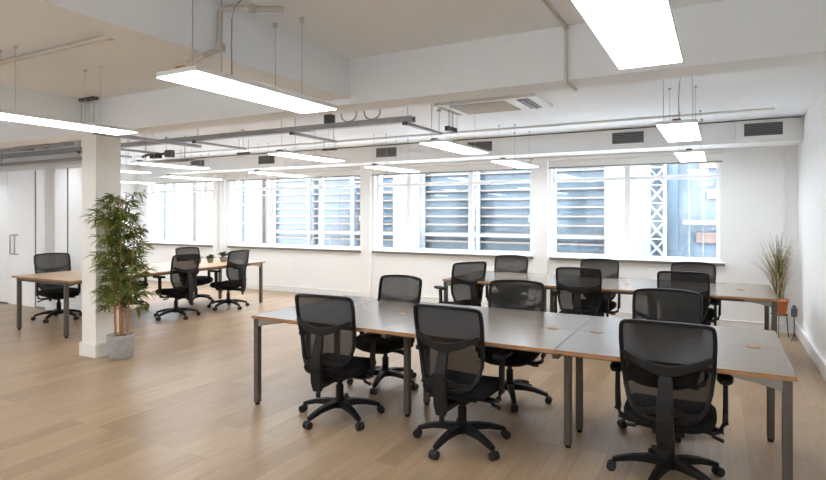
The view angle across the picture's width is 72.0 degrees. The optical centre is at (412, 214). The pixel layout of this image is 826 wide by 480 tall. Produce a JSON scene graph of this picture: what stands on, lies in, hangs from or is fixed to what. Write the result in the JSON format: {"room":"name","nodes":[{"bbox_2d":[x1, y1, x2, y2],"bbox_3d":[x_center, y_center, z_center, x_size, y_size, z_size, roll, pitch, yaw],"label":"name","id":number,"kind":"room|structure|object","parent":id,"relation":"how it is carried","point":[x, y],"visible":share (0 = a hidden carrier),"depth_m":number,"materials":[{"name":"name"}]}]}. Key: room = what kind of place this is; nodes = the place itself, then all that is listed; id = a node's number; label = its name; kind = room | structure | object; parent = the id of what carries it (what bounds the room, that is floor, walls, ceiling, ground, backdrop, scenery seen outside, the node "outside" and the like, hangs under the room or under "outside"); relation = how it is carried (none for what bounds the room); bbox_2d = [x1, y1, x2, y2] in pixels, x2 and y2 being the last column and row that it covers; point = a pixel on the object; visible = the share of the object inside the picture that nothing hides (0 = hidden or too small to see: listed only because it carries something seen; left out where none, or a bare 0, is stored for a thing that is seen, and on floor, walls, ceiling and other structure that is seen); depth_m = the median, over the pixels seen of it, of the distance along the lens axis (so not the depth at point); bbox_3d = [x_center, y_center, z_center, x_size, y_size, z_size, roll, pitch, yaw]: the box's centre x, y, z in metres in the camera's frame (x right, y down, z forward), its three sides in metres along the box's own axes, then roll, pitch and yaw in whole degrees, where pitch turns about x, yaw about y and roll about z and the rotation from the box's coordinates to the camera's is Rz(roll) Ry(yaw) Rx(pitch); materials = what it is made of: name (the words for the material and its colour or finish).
{"room":"open-plan office","nodes":[
{"label":"open-plan office","id":0,"kind":"room"},
{"bbox_2d":[0,140,81,168],"bbox_3d":[-6.700,-1.005,9.705,3.780,0.390,0.120,0,0,28],"label":"wall","id":1,"kind":"structure","parent":0,"point":[74,154],"depth_m":9.28,"materials":[{"name":"white paint"}]},
{"bbox_2d":[18,164,136,253],"bbox_3d":[-9.664,0.150,8.408,0.200,2.800,12.800,0,0,28],"label":"wall","id":2,"kind":"structure","parent":0,"point":[130,188],"depth_m":13.56,"materials":[{"name":"white paint"}]},
{"bbox_2d":[0,279,825,479],"bbox_3d":[-3.780,1.625,5.113,13.686,0.150,13.000,0,0,28],"label":"floor","id":3,"kind":"structure","parent":0,"point":[182,407],"depth_m":4.31,"materials":[{"name":"brown wood"}]},
{"bbox_2d":[0,163,81,313],"bbox_3d":[-6.692,0.370,9.700,3.760,2.360,0.060,0,0,28],"label":"glass wall","id":4,"kind":"structure","parent":3,"relation":"on","point":[58,187],"depth_m":9.22,"materials":[{"name":"white glass"}]},
{"bbox_2d":[8,170,35,306],"bbox_3d":[-6.688,0.397,9.665,0.860,2.283,0.082,0,0,28],"label":"door","id":5,"kind":"structure","parent":4,"relation":"in","point":[21,184],"depth_m":9.67,"materials":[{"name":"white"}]},
{"bbox_2d":[31,253,81,322],"bbox_3d":[-5.270,1.062,8.467,0.680,0.974,0.675,0,0,36],"label":"office chair","id":6,"kind":"object","parent":3,"relation":"on","point":[44,262],"visible":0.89,"depth_m":8.47,"materials":[{"name":"black fabric"}]},
{"bbox_2d":[82,133,120,343],"bbox_3d":[-3.477,0.330,6.342,0.250,2.440,0.290,0,0,28],"label":"column","id":7,"kind":"structure","parent":3,"relation":"on","point":[101,155],"depth_m":6.24,"materials":[{"name":"beige paint"}]},
{"bbox_2d":[79,342,107,358],"bbox_3d":[-3.477,1.475,6.342,0.290,0.150,0.330,0,0,28],"label":"baseboard","id":8,"kind":"structure","parent":7,"relation":"attached to","point":[90,350],"depth_m":6.19,"materials":[{"name":"beige paint"}]},
{"bbox_2d":[79,190,159,359],"bbox_3d":[-3.058,0.632,6.072,0.722,1.835,0.760,0,0,35],"label":"bamboo","id":9,"kind":"object","parent":3,"relation":"on","point":[120,345],"visible":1,"depth_m":6.08,"materials":[{"name":"green plant"}]},
{"bbox_2d":[106,331,134,359],"bbox_3d":[-3.176,1.421,6.173,0.283,0.258,0.283,0,0,28],"label":"pot","id":10,"kind":"object","parent":3,"relation":"on","point":[120,345],"depth_m":6.07,"materials":[{"name":"grey concrete"}]},
{"bbox_2d":[121,250,148,310],"bbox_3d":[-4.665,1.062,9.356,0.680,0.974,0.675,0,0,33],"label":"office chair","id":11,"kind":"object","parent":3,"relation":"on","point":[145,280],"visible":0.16,"depth_m":9.34,"materials":[{"name":"black plastic"}]},
{"bbox_2d":[12,259,264,337],"bbox_3d":[-4.018,1.183,8.863,1.338,0.734,3.428,0,0,28],"label":"desk","id":12,"kind":"object","parent":3,"relation":"on","point":[66,278],"visible":0.68,"depth_m":7.70,"materials":[{"name":"beige laminate"}]},
{"bbox_2d":[206,254,214,262],"bbox_3d":[-3.482,0.745,9.788,0.188,0.151,0.176,0,0,-17],"label":"potted succulent","id":13,"kind":"object","parent":12,"relation":"on","point":[210,258],"visible":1,"depth_m":9.76,"materials":[{"name":"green plant"}]},
{"bbox_2d":[219,251,227,261],"bbox_3d":[-3.312,0.727,9.998,0.238,0.186,0.213,0,0,28],"label":"potted succulent","id":14,"kind":"object","parent":12,"relation":"on","point":[222,254],"visible":0.98,"depth_m":9.95,"materials":[{"name":"green plant"}]},
{"bbox_2d":[153,253,200,320],"bbox_3d":[-3.595,1.062,8.605,0.680,0.974,0.675,0,0,28],"label":"office chair","id":15,"kind":"object","parent":3,"relation":"on","point":[184,267],"visible":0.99,"depth_m":8.44,"materials":[{"name":"black fabric"}]},
{"bbox_2d":[175,247,214,304],"bbox_3d":[-3.858,1.062,10.113,0.680,0.974,0.675,0,0,30],"label":"office chair","id":16,"kind":"object","parent":3,"relation":"on","point":[201,280],"visible":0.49,"depth_m":10.08,"materials":[{"name":"black fabric"}]},
{"bbox_2d":[207,250,248,310],"bbox_3d":[-3.088,1.062,9.479,0.680,0.974,0.675,0,0,23],"label":"office chair","id":17,"kind":"object","parent":3,"relation":"on","point":[237,260],"visible":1,"depth_m":9.33,"materials":[{"name":"black fabric"}]},
{"bbox_2d":[295,294,384,430],"bbox_3d":[-0.574,1.062,4.363,0.675,0.974,0.680,0,0,23],"label":"office chair","id":18,"kind":"object","parent":3,"relation":"on","point":[326,323],"visible":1,"depth_m":4.13,"materials":[{"name":"black fabric"}]},
{"bbox_2d":[347,275,421,394],"bbox_3d":[-0.243,1.062,5.205,0.675,0.974,0.680,0,0,36],"label":"office chair","id":19,"kind":"object","parent":3,"relation":"on","point":[406,288],"visible":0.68,"depth_m":5.22,"materials":[{"name":"black fabric"}]},
{"bbox_2d":[434,261,486,306],"bbox_3d":[0.592,1.062,7.239,0.675,0.974,0.680,0,0,-28],"label":"office chair","id":20,"kind":"object","parent":3,"relation":"on","point":[466,289],"visible":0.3,"depth_m":7.00,"materials":[{"name":"black fabric"}]},
{"bbox_2d":[413,303,511,460],"bbox_3d":[0.318,1.062,3.847,0.673,0.974,0.670,0,0,30],"label":"office chair","id":21,"kind":"object","parent":3,"relation":"on","point":[450,345],"visible":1,"depth_m":3.63,"materials":[{"name":"black fabric"}]},
{"bbox_2d":[486,255,527,300],"bbox_3d":[1.313,1.062,7.935,0.675,0.974,0.680,0,0,28],"label":"office chair","id":22,"kind":"object","parent":3,"relation":"on","point":[503,263],"visible":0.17,"depth_m":8.17,"materials":[{"name":"black fabric"}]},
{"bbox_2d":[473,279,552,411],"bbox_3d":[0.827,1.062,4.788,0.675,0.974,0.680,0,0,24],"label":"office chair","id":23,"kind":"object","parent":3,"relation":"on","point":[516,294],"visible":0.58,"depth_m":4.92,"materials":[{"name":"black fabric"}]},
{"bbox_2d":[252,296,796,479],"bbox_3d":[0.624,1.183,4.329,3.708,0.734,1.308,0,0,28],"label":"desk","id":24,"kind":"object","parent":3,"relation":"on","point":[758,356],"visible":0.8,"depth_m":3.87,"materials":[{"name":"laminate"}]},
{"bbox_2d":[552,267,611,316],"bbox_3d":[1.915,1.062,6.507,0.675,0.974,0.680,0,0,24],"label":"office chair","id":25,"kind":"object","parent":3,"relation":"on","point":[579,289],"visible":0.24,"depth_m":6.27,"materials":[{"name":"black fabric"}]},
{"bbox_2d":[580,258,620,314],"bbox_3d":[2.347,1.062,7.262,0.675,0.974,0.680,0,0,30],"label":"office chair","id":26,"kind":"object","parent":3,"relation":"on","point":[609,268],"visible":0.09,"depth_m":7.41,"materials":[{"name":"black plastic"}]},
{"bbox_2d":[443,271,779,332],"bbox_3d":[2.277,1.183,6.954,3.628,0.734,1.278,0,0,28],"label":"desk","id":27,"kind":"object","parent":3,"relation":"on","point":[764,295],"visible":0.46,"depth_m":6.51,"materials":[{"name":"laminate"}]},
{"bbox_2d":[617,288,716,442],"bbox_3d":[1.855,1.062,4.186,0.675,0.974,0.680,0,0,30],"label":"office chair","id":28,"kind":"object","parent":3,"relation":"on","point":[658,304],"visible":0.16,"depth_m":4.41,"materials":[{"name":"black fabric"}]},
{"bbox_2d":[606,319,733,479],"bbox_3d":[1.486,1.062,3.318,0.675,0.974,0.680,0,0,28],"label":"office chair","id":29,"kind":"object","parent":3,"relation":"on","point":[669,369],"visible":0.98,"depth_m":3.10,"materials":[{"name":"black fabric"}]},
{"bbox_2d":[657,271,719,325],"bbox_3d":[2.885,1.062,6.052,0.675,0.974,0.680,0,0,30],"label":"office chair","id":30,"kind":"object","parent":3,"relation":"on","point":[699,282],"visible":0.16,"depth_m":5.80,"materials":[{"name":"black fabric"}]},
{"bbox_2d":[671,262,720,322],"bbox_3d":[3.323,1.062,6.734,0.675,0.974,0.680,0,0,28],"label":"office chair","id":31,"kind":"object","parent":3,"relation":"on","point":[709,268],"visible":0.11,"depth_m":6.91,"materials":[{"name":"black fabric"}]},
{"bbox_2d":[770,313,788,336],"bbox_3d":[4.648,1.401,7.196,0.203,0.299,0.210,0,0,28],"label":"plant stand","id":32,"kind":"object","parent":3,"relation":"on","point":[778,315],"visible":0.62,"depth_m":7.19,"materials":[{"name":"grey metal"}]},
{"bbox_2d":[747,232,795,313],"bbox_3d":[4.474,0.689,7.202,0.680,1.123,0.842,0,0,28],"label":"potted grass","id":33,"kind":"object","parent":32,"relation":"on","point":[778,272],"depth_m":7.15,"materials":[{"name":"plant"}]},
{"bbox_2d":[771,298,788,313],"bbox_3d":[4.647,1.157,7.207,0.216,0.187,0.216,0,0,28],"label":"pot","id":34,"kind":"object","parent":32,"relation":"on","point":[782,306],"depth_m":7.13,"materials":[{"name":"ceramic"}]},
{"bbox_2d":[791,305,797,340],"bbox_3d":[4.680,1.331,6.973,0.069,0.441,0.069,0,0,28],"label":"candle lantern","id":35,"kind":"object","parent":3,"relation":"on","point":[794,311],"visible":1,"depth_m":6.96,"materials":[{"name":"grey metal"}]},
{"bbox_2d":[0,0,825,164],"bbox_3d":[-3.780,-1.325,5.113,13.686,0.250,13.000,0,0,28],"label":"ceiling","id":36,"kind":"structure","parent":0,"point":[349,29],"depth_m":5.07,"materials":[{"name":"paint"}]},
{"bbox_2d":[0,141,74,151],"bbox_3d":[-6.317,-1.093,8.816,3.500,0.214,0.050,0,0,28],"label":"pipe","id":37,"kind":"object","parent":36,"relation":"hanging from","point":[71,142],"visible":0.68,"depth_m":8.36,"materials":[{"name":"grey metal"}]},
{"bbox_2d":[0,140,81,165],"bbox_3d":[-6.039,-1.013,9.120,2.700,0.374,0.050,0,0,28],"label":"pipe","id":38,"kind":"object","parent":36,"relation":"hanging from","point":[79,157],"visible":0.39,"depth_m":9.00,"materials":[{"name":"grey metal"}]},
{"bbox_2d":[0,84,89,129],"bbox_3d":[-5.380,-1.145,3.011,0.230,0.410,7.380,0,0,28],"label":"ceiling beam","id":39,"kind":"structure","parent":36,"relation":"attached to","point":[27,100],"depth_m":5.77,"materials":[{"name":"paint"}]},
{"bbox_2d":[0,46,137,134],"bbox_3d":[-2.855,-0.990,4.602,0.300,0.520,1.180,0,0,28],"label":"pendant light","id":40,"kind":"object","parent":36,"relation":"hanging from","point":[8,115],"visible":1,"depth_m":4.53,"materials":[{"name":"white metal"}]},
{"bbox_2d":[0,113,137,134],"bbox_3d":[-2.855,-0.733,4.602,0.292,0.006,1.172,0,0,28],"label":"diffuser","id":41,"kind":"object","parent":40,"relation":"attached to","point":[30,118],"depth_m":4.58,"materials":[{"name":"white plastic"}]},
{"bbox_2d":[78,96,98,130],"bbox_3d":[-3.475,-1.080,6.062,0.300,0.340,0.060,0,0,28],"label":"hanger","id":42,"kind":"object","parent":36,"relation":"hanging from","point":[92,98],"visible":0.65,"depth_m":6.02,"materials":[{"name":"grey metal"}]},
{"bbox_2d":[92,132,201,147],"bbox_3d":[-3.031,-0.868,6.590,0.060,0.035,1.390,0,0,28],"label":"cable tray","id":43,"kind":"object","parent":42,"relation":"hanging from","point":[93,133],"visible":0.8,"depth_m":6.54,"materials":[{"name":"grey metal"}]},
{"bbox_2d":[121,169,151,172],"bbox_3d":[-5.064,-1.010,9.662,0.300,0.520,1.180,0,0,28],"label":"pendant light","id":44,"kind":"object","parent":36,"relation":"hanging from","point":[122,170],"visible":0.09,"depth_m":9.87,"materials":[{"name":"white plastic"}]},
{"bbox_2d":[121,160,154,183],"bbox_3d":[-6.147,-0.960,12.180,0.300,0.520,1.180,0,0,28],"label":"pendant light","id":45,"kind":"object","parent":36,"relation":"hanging from","point":[122,181],"visible":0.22,"depth_m":12.32,"materials":[{"name":"white"}]},
{"bbox_2d":[121,181,154,183],"bbox_3d":[-6.147,-0.703,12.180,0.292,0.006,1.172,0,0,28],"label":"diffuser","id":46,"kind":"object","parent":45,"relation":"attached to","point":[141,182],"depth_m":12.29,"materials":[{"name":"white plastic"}]},
{"bbox_2d":[0,3,283,65],"bbox_3d":[-3.137,-1.079,4.491,5.209,0.347,0.349,0,0,28],"label":"conduit","id":47,"kind":"object","parent":36,"relation":"attached to","point":[252,8],"visible":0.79,"depth_m":3.38,"materials":[{"name":"beige metal"}]},
{"bbox_2d":[133,146,195,164],"bbox_3d":[-3.879,-1.003,8.805,1.400,0.394,0.050,0,0,28],"label":"pipe","id":48,"kind":"object","parent":36,"relation":"hanging from","point":[182,159],"visible":0.67,"depth_m":8.65,"materials":[{"name":"grey metal"}]},
{"bbox_2d":[130,132,209,169],"bbox_3d":[-3.624,-0.990,8.541,0.300,0.520,1.180,0,0,28],"label":"pendant light","id":49,"kind":"object","parent":36,"relation":"hanging from","point":[139,162],"visible":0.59,"depth_m":8.38,"materials":[{"name":"white"}]},
{"bbox_2d":[130,163,207,169],"bbox_3d":[-3.624,-0.733,8.541,0.292,0.006,1.172,0,0,28],"label":"diffuser","id":50,"kind":"object","parent":49,"relation":"attached to","point":[173,165],"depth_m":8.53,"materials":[{"name":"white"}]},
{"bbox_2d":[0,0,349,100],"bbox_3d":[-2.363,-1.145,1.380,0.230,0.410,7.380,0,0,28],"label":"ceiling beam","id":51,"kind":"structure","parent":36,"relation":"attached to","point":[162,26],"depth_m":3.33,"materials":[{"name":"paint"}]},
{"bbox_2d":[162,150,222,179],"bbox_3d":[-4.219,-0.960,10.910,0.300,0.520,1.180,0,0,28],"label":"pendant light","id":52,"kind":"object","parent":36,"relation":"hanging from","point":[167,175],"visible":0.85,"depth_m":10.89,"materials":[{"name":"white plastic"}]},
{"bbox_2d":[168,176,217,179],"bbox_3d":[-4.219,-0.703,10.910,0.292,0.006,1.172,0,0,28],"label":"diffuser","id":53,"kind":"object","parent":52,"relation":"attached to","point":[185,177],"depth_m":10.89,"materials":[{"name":"white plastic"}]},
{"bbox_2d":[0,106,442,158],"bbox_3d":[-3.725,-1.055,8.249,8.900,0.290,0.910,0,0,28],"label":"channel","id":54,"kind":"object","parent":36,"relation":"hanging from","point":[407,120],"visible":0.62,"depth_m":6.85,"materials":[{"name":"grey metal"}]},
{"bbox_2d":[142,150,174,158],"bbox_3d":[-3.860,-0.907,8.567,0.688,0.105,0.090,0,0,28],"label":"cluster","id":55,"kind":"object","parent":54,"relation":"on","point":[167,153],"visible":0.95,"depth_m":8.49,"materials":[{"name":"grey metal"}]},
{"bbox_2d":[324,114,334,123],"bbox_3d":[-0.926,-1.061,6.298,0.100,0.098,0.080,0,0,28],"label":"junction box","id":56,"kind":"object","parent":54,"relation":"on","point":[329,118],"visible":0.76,"depth_m":6.26,"materials":[{"name":"grey metal"}]},
{"bbox_2d":[237,138,250,154],"bbox_3d":[-2.667,-1.077,8.945,0.260,0.245,0.035,0,0,28],"label":"bracket","id":57,"kind":"object","parent":36,"relation":"hanging from","point":[248,152],"visible":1,"depth_m":8.89,"materials":[{"name":"grey metal"}]},
{"bbox_2d":[156,0,336,112],"bbox_3d":[-0.929,-0.984,3.412,0.300,0.538,1.180,0,0,28],"label":"pendant light","id":58,"kind":"object","parent":36,"relation":"hanging from","point":[196,76],"visible":1,"depth_m":3.23,"materials":[{"name":"white"}]},
{"bbox_2d":[157,71,335,112],"bbox_3d":[-0.929,-0.718,3.412,0.292,0.006,1.172,0,0,28],"label":"diffuser","id":59,"kind":"object","parent":58,"relation":"attached to","point":[214,81],"depth_m":3.26,"materials":[{"name":"white plastic"}]},
{"bbox_2d":[248,143,307,176],"bbox_3d":[-2.328,-0.960,9.887,0.300,0.520,1.180,0,0,28],"label":"pendant light","id":60,"kind":"object","parent":36,"relation":"hanging from","point":[258,171],"visible":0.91,"depth_m":9.60,"materials":[{"name":"white"}]},
{"bbox_2d":[252,172,306,176],"bbox_3d":[-2.328,-0.703,9.887,0.292,0.006,1.172,0,0,28],"label":"diffuser","id":61,"kind":"object","parent":60,"relation":"attached to","point":[268,173],"depth_m":9.82,"materials":[{"name":"white plastic"}]},
{"bbox_2d":[268,118,344,161],"bbox_3d":[-1.337,-0.990,7.282,0.300,0.520,1.180,0,0,28],"label":"pendant light","id":62,"kind":"object","parent":36,"relation":"hanging from","point":[286,153],"visible":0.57,"depth_m":7.09,"materials":[{"name":"white"}]},
{"bbox_2d":[269,153,341,161],"bbox_3d":[-1.337,-0.733,7.282,0.292,0.006,1.172,0,0,28],"label":"diffuser","id":63,"kind":"object","parent":62,"relation":"attached to","point":[306,156],"depth_m":7.21,"materials":[{"name":"white"}]},
{"bbox_2d":[364,134,419,172],"bbox_3d":[-0.304,-0.960,8.793,0.300,0.520,1.180,0,0,28],"label":"pendant light","id":64,"kind":"object","parent":36,"relation":"hanging from","point":[374,166],"visible":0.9,"depth_m":8.55,"materials":[{"name":"white"}]},
{"bbox_2d":[366,166,417,172],"bbox_3d":[-0.304,-0.703,8.793,0.292,0.006,1.172,0,0,28],"label":"diffuser","id":65,"kind":"object","parent":64,"relation":"attached to","point":[390,168],"depth_m":8.74,"materials":[{"name":"white"}]},
{"bbox_2d":[0,0,825,147],"bbox_3d":[-3.200,-1.120,6.186,13.686,0.460,0.280,0,0,28],"label":"ceiling beam","id":66,"kind":"structure","parent":36,"relation":"attached to","point":[727,36],"depth_m":3.96,"materials":[{"name":"paint"}]},
{"bbox_2d":[445,111,456,132],"bbox_3d":[0.421,-1.062,6.309,0.050,0.275,0.220,0,0,28],"label":"bracket","id":67,"kind":"object","parent":36,"relation":"hanging from","point":[447,128],"visible":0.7,"depth_m":6.31,"materials":[{"name":"grey metal"}]},
{"bbox_2d":[420,102,487,153],"bbox_3d":[0.478,-0.990,6.267,0.300,0.520,1.180,0,0,28],"label":"pendant light","id":68,"kind":"object","parent":36,"relation":"hanging from","point":[445,144],"visible":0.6,"depth_m":5.99,"materials":[{"name":"white plastic"}]},
{"bbox_2d":[420,142,485,153],"bbox_3d":[0.478,-0.733,6.267,0.292,0.006,1.172,0,0,28],"label":"diffuser","id":69,"kind":"object","parent":68,"relation":"attached to","point":[457,147],"depth_m":6.14,"materials":[{"name":"white plastic"}]},
{"bbox_2d":[135,108,774,157],"bbox_3d":[-0.815,-1.186,8.967,11.036,0.039,0.039,0,0,28],"label":"conduit","id":70,"kind":"object","parent":36,"relation":"attached to","point":[762,109],"visible":1,"depth_m":7.70,"materials":[{"name":"white metal"}]},
{"bbox_2d":[433,93,552,115],"bbox_3d":[0.867,-1.171,6.125,1.120,0.057,0.660,0,0,28],"label":"air conditioner","id":71,"kind":"object","parent":36,"relation":"attached to","point":[528,101],"visible":0.99,"depth_m":6.00,"materials":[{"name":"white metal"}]},
{"bbox_2d":[491,124,537,167],"bbox_3d":[1.435,-0.960,7.910,0.300,0.520,1.180,0,0,28],"label":"pendant light","id":72,"kind":"object","parent":36,"relation":"hanging from","point":[513,162],"visible":0.88,"depth_m":7.87,"materials":[{"name":"white"}]},
{"bbox_2d":[491,160,535,167],"bbox_3d":[1.435,-0.703,7.910,0.292,0.006,1.172,0,0,28],"label":"diffuser","id":73,"kind":"object","parent":72,"relation":"attached to","point":[514,163],"depth_m":7.76,"materials":[{"name":"white plastic"}]},
{"bbox_2d":[542,0,576,90],"bbox_3d":[-0.652,-1.059,0.665,0.031,0.383,7.550,0,0,28],"label":"conduit","id":74,"kind":"object","parent":36,"relation":"attached to","point":[565,26],"visible":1,"depth_m":3.73,"materials":[{"name":"beige metal"}]},
{"bbox_2d":[572,0,682,68],"bbox_3d":[0.912,-1.010,2.338,0.300,0.520,1.180,0,0,28],"label":"pendant light","id":75,"kind":"object","parent":36,"relation":"hanging from","point":[635,33],"visible":1,"depth_m":2.31,"materials":[{"name":"white plastic"}]},
{"bbox_2d":[656,76,700,141],"bbox_3d":[2.400,-0.990,5.091,0.300,0.520,1.180,0,0,28],"label":"pendant light","id":76,"kind":"object","parent":36,"relation":"hanging from","point":[677,129],"visible":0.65,"depth_m":4.91,"materials":[{"name":"white plastic"}]},
{"bbox_2d":[657,122,700,141],"bbox_3d":[2.400,-0.733,5.091,0.292,0.006,1.172,0,0,28],"label":"diffuser","id":77,"kind":"object","parent":76,"relation":"attached to","point":[672,131],"depth_m":4.97,"materials":[{"name":"white plastic"}]},
{"bbox_2d":[674,110,705,161],"bbox_3d":[3.385,-0.960,6.912,0.300,0.520,1.180,0,0,28],"label":"pendant light","id":78,"kind":"object","parent":36,"relation":"hanging from","point":[688,155],"visible":0.77,"depth_m":6.68,"materials":[{"name":"white"}]},
{"bbox_2d":[675,152,705,161],"bbox_3d":[3.385,-0.703,6.912,0.292,0.006,1.172,0,0,28],"label":"diffuser","id":79,"kind":"object","parent":78,"relation":"attached to","point":[682,156],"depth_m":6.80,"materials":[{"name":"white"}]},
{"bbox_2d":[137,117,802,324],"bbox_3d":[-0.902,0.150,10.435,13.286,2.800,0.900,0,0,28],"label":"wall","id":80,"kind":"structure","parent":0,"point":[751,179],"depth_m":8.95,"materials":[{"name":"white paint"}]},
{"bbox_2d":[145,174,212,184],"bbox_3d":[-5.380,-0.816,12.978,2.190,0.184,0.085,0,0,28],"label":"roller blind","id":81,"kind":"object","parent":80,"relation":"attached to","point":[157,179],"visible":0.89,"depth_m":13.03,"materials":[{"name":"white fabric"}]},
{"bbox_2d":[190,159,204,165],"bbox_3d":[-4.501,-1.067,11.860,0.450,0.193,0.015,0,0,28],"label":"grille","id":82,"kind":"object","parent":80,"relation":"attached to","point":[198,162],"visible":0.61,"depth_m":11.84,"materials":[{"name":"grey metal"}]},
{"bbox_2d":[216,173,217,269],"bbox_3d":[-4.254,0.325,12.316,0.040,2.450,0.038,0,0,28],"label":"conduit","id":83,"kind":"object","parent":80,"relation":"attached to","point":[216,173],"visible":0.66,"depth_m":12.30,"materials":[{"name":"white paint"}]},
{"bbox_2d":[220,173,221,256],"bbox_3d":[-4.146,0.325,12.263,0.028,2.450,0.027,0,0,28],"label":"conduit","id":84,"kind":"object","parent":80,"relation":"attached to","point":[220,173],"visible":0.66,"depth_m":12.25,"materials":[{"name":"white metal"}]},
{"bbox_2d":[257,155,275,164],"bbox_3d":[-2.829,-1.067,10.957,0.450,0.193,0.015,0,0,28],"label":"grille","id":85,"kind":"object","parent":80,"relation":"attached to","point":[263,159],"visible":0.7,"depth_m":10.96,"materials":[{"name":"grey metal"}]},
{"bbox_2d":[226,166,359,180],"bbox_3d":[-2.490,-0.816,11.416,3.420,0.184,0.085,0,0,28],"label":"roller blind","id":86,"kind":"object","parent":80,"relation":"attached to","point":[354,171],"visible":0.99,"depth_m":11.20,"materials":[{"name":"white fabric"}]},
{"bbox_2d":[227,178,360,252],"bbox_3d":[-2.426,-0.105,11.481,3.430,1.610,0.230,0,0,28],"label":"window","id":87,"kind":"structure","parent":80,"relation":"attached to","point":[321,187],"depth_m":11.56,"materials":[{"name":"white metal"}]},
{"bbox_2d":[375,146,397,158],"bbox_3d":[-0.454,-1.067,9.672,0.450,0.193,0.015,0,0,28],"label":"grille","id":88,"kind":"object","parent":80,"relation":"attached to","point":[392,151],"visible":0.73,"depth_m":9.67,"materials":[{"name":"black metal"}]},
{"bbox_2d":[371,158,532,175],"bbox_3d":[0.565,-0.816,9.764,3.025,0.184,0.085,0,0,28],"label":"roller blind","id":89,"kind":"object","parent":80,"relation":"attached to","point":[478,165],"visible":0.84,"depth_m":9.69,"materials":[{"name":"white fabric"}]},
{"bbox_2d":[138,276,795,333],"bbox_3d":[-0.838,1.492,10.555,13.286,0.115,0.028,0,0,28],"label":"baseboard","id":90,"kind":"structure","parent":80,"relation":"attached to","point":[627,315],"depth_m":9.97,"materials":[{"name":"white paint"}]},
{"bbox_2d":[466,140,493,151],"bbox_3d":[1.041,-1.067,8.864,0.450,0.193,0.015,0,0,28],"label":"grille","id":91,"kind":"object","parent":80,"relation":"attached to","point":[488,145],"visible":0.63,"depth_m":8.83,"materials":[{"name":"metal"}]},
{"bbox_2d":[200,116,800,157],"bbox_3d":[-0.167,-1.192,9.872,11.416,0.015,0.590,0,0,28],"label":"trim","id":92,"kind":"structure","parent":80,"relation":"attached to","point":[797,116],"depth_m":8.42,"materials":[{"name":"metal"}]},
{"bbox_2d":[611,129,644,145],"bbox_3d":[2.959,-1.067,7.827,0.450,0.193,0.015,0,0,28],"label":"grille","id":93,"kind":"object","parent":80,"relation":"attached to","point":[629,137],"visible":1,"depth_m":7.82,"materials":[{"name":"grey metal"}]},
{"bbox_2d":[548,149,722,168],"bbox_3d":[3.184,-0.816,8.348,2.400,0.184,0.085,0,0,28],"label":"roller blind","id":94,"kind":"object","parent":80,"relation":"attached to","point":[712,155],"visible":1,"depth_m":8.36,"materials":[{"name":"white fabric"}]},
{"bbox_2d":[549,162,724,265],"bbox_3d":[3.247,-0.105,8.413,2.410,1.610,0.230,0,0,28],"label":"window","id":95,"kind":"structure","parent":80,"relation":"attached to","point":[627,217],"depth_m":8.48,"materials":[{"name":"white metal"}]},
{"bbox_2d":[735,118,793,141],"bbox_3d":[4.359,-1.058,7.053,0.620,0.255,0.045,0,0,28],"label":"grille","id":96,"kind":"object","parent":80,"relation":"attached to","point":[781,128],"visible":1,"depth_m":7.04,"materials":[{"name":"white metal"}]},
{"bbox_2d":[779,150,785,323],"bbox_3d":[4.857,0.290,7.469,0.079,2.280,0.039,0,0,28],"label":"conduit","id":97,"kind":"object","parent":80,"relation":"attached to","point":[780,154],"visible":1,"depth_m":7.45,"materials":[{"name":"white paint"}]},
{"bbox_2d":[797,89,825,359],"bbox_3d":[2.199,0.150,1.994,0.200,2.800,12.800,0,0,28],"label":"wall","id":98,"kind":"structure","parent":0,"point":[811,151],"depth_m":6.13,"materials":[{"name":"white paint"}]},
{"bbox_2d":[795,321,825,380],"bbox_3d":[2.019,1.468,1.904,0.032,0.165,12.470,0,0,28],"label":"baseboard","id":99,"kind":"structure","parent":98,"relation":"attached to","point":[818,359],"depth_m":6.04,"materials":[{"name":"white paint"}]},
{"label":"outside","id":100,"kind":"structure","parent":0,"visible":0},
{"bbox_3d":[7.660,5.650,35.192,100.000,0.200,50.800,0,0,28],"label":"ground","id":101,"kind":"structure","parent":100,"visible":0},
{"bbox_2d":[147,176,267,246],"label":"window","id":102,"kind":"structure","parent":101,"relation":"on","point":[253,204],"depth_m":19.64,"materials":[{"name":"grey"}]},
{"bbox_2d":[268,165,645,258],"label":"window","id":103,"kind":"structure","parent":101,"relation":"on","point":[589,215],"depth_m":14.41,"materials":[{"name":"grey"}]},
{"bbox_2d":[646,164,666,255],"bbox_3d":[5.169,1.250,12.041,0.376,8.600,0.356,0,0,28],"label":"mast","id":104,"kind":"object","parent":101,"relation":"on","point":[649,168],"visible":0.16,"depth_m":11.96,"materials":[{"name":"grey metal"}]},
{"bbox_2d":[651,162,715,257],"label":"window","id":105,"kind":"structure","parent":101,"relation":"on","point":[691,203],"depth_m":12.33,"materials":[{"name":"grey"}]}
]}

